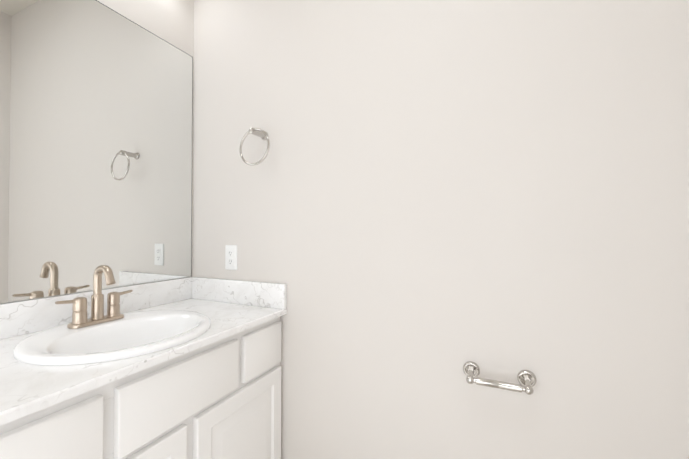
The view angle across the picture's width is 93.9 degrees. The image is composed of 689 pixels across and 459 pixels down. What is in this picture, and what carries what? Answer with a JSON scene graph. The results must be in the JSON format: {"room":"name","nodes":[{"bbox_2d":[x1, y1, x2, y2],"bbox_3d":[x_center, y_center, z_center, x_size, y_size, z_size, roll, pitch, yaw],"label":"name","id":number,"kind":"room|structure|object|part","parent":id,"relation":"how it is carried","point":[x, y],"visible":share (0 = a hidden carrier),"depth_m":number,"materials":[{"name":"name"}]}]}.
{"room":"bathroom","nodes":[
{"label":"bathroom","id":0,"kind":"room"},
{"bbox_2d":[1,0,193,303],"bbox_3d":[-1.231,-0.208,0.698,0.100,2.850,2.250,0,-1,25],"label":"wall","id":1,"kind":"structure","parent":0,"point":[171,22],"depth_m":1.48,"materials":[{"name":"paint"}]},
{"bbox_2d":[0,0,192,303],"bbox_3d":[-0.957,-0.320,1.166,0.006,1.092,0.952,0,-1,25],"label":"wall mirror","id":2,"kind":"object","parent":1,"relation":"attached to","point":[96,103],"visible":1,"depth_m":1.19,"materials":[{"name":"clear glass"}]},
{"bbox_2d":[192,0,688,458],"bbox_3d":[0.149,-0.201,1.246,1.950,2.850,0.100,0,-1,25],"label":"wall","id":3,"kind":"structure","parent":0,"point":[419,206],"depth_m":1.08,"materials":[{"name":"paint"}]},
{"bbox_2d":[225,245,236,269],"bbox_3d":[-0.527,0.130,1.492,0.070,0.115,0.008,0,-1,25],"label":"electrical outlet plate","id":4,"kind":"object","parent":3,"relation":"attached to","point":[230,257],"visible":1,"depth_m":1.49,"materials":[{"name":"white plastic"}]},
{"bbox_2d":[240,127,269,165],"bbox_3d":[-0.360,-0.349,1.376,0.156,0.167,0.092,0,-1,25],"label":"towel ring","id":5,"kind":"object","parent":3,"relation":"attached to","point":[262,134],"visible":1,"depth_m":1.34,"materials":[{"name":"grey metal"}]},
{"bbox_2d":[463,361,536,394],"bbox_3d":[0.474,0.459,0.993,0.211,0.052,0.072,0,-1,25],"label":"paper holder","id":6,"kind":"object","parent":3,"relation":"attached to","point":[527,379],"visible":1,"depth_m":0.98,"materials":[{"name":"grey metal"}]},
{"bbox_3d":[-0.300,1.261,0.251,2.150,0.100,2.250,0,-1,25],"label":"floor","id":7,"kind":"structure","parent":0,"visible":0},
{"bbox_2d":[0,277,286,458],"bbox_3d":[-0.701,0.724,1.037,0.565,0.995,0.965,0,-1,25],"label":"bathroom vanity","id":8,"kind":"object","parent":7,"relation":"on","point":[106,391],"depth_m":0.96,"materials":[{"name":"paint"}]},
{"bbox_3d":[-0.605,0.461,0.629,0.019,0.166,0.235,0,-1,25],"label":"bathroom vanity drawer","id":9,"kind":"part","parent":8,"relation":"part of","materials":[{"name":"white wood"}]},
{"bbox_2d":[12,310,210,365],"bbox_3d":[-0.694,0.399,1.021,0.496,0.174,0.502,0,-1,25],"label":"sink basin","id":10,"kind":"object","parent":8,"relation":"in","point":[133,334],"visible":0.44,"depth_m":1.00,"materials":[{"name":"white ceramic"}]},
{"bbox_2d":[55,265,132,328],"bbox_3d":[-0.809,0.216,1.077,0.114,0.193,0.230,0,-1,25],"label":"faucet","id":11,"kind":"object","parent":10,"relation":"on","point":[79,313],"visible":1,"depth_m":1.07,"materials":[{"name":"gold metal"}]},
{"bbox_3d":[-0.701,0.289,1.043,0.565,0.126,0.965,0,-1,25],"label":"bathroom vanity top","id":12,"kind":"part","parent":8,"relation":"part of","materials":[{"name":"white stone"}]},
{"bbox_3d":[-0.459,0.465,0.946,0.019,0.166,0.398,0,-1,25],"label":"bathroom vanity drawer","id":13,"kind":"part","parent":8,"relation":"part of","materials":[{"name":"white wood"}]},
{"bbox_3d":[-0.317,0.469,1.254,0.019,0.166,0.220,0,-1,25],"label":"bathroom vanity drawer","id":14,"kind":"part","parent":8,"relation":"part of","materials":[{"name":"white wood"}]}
]}

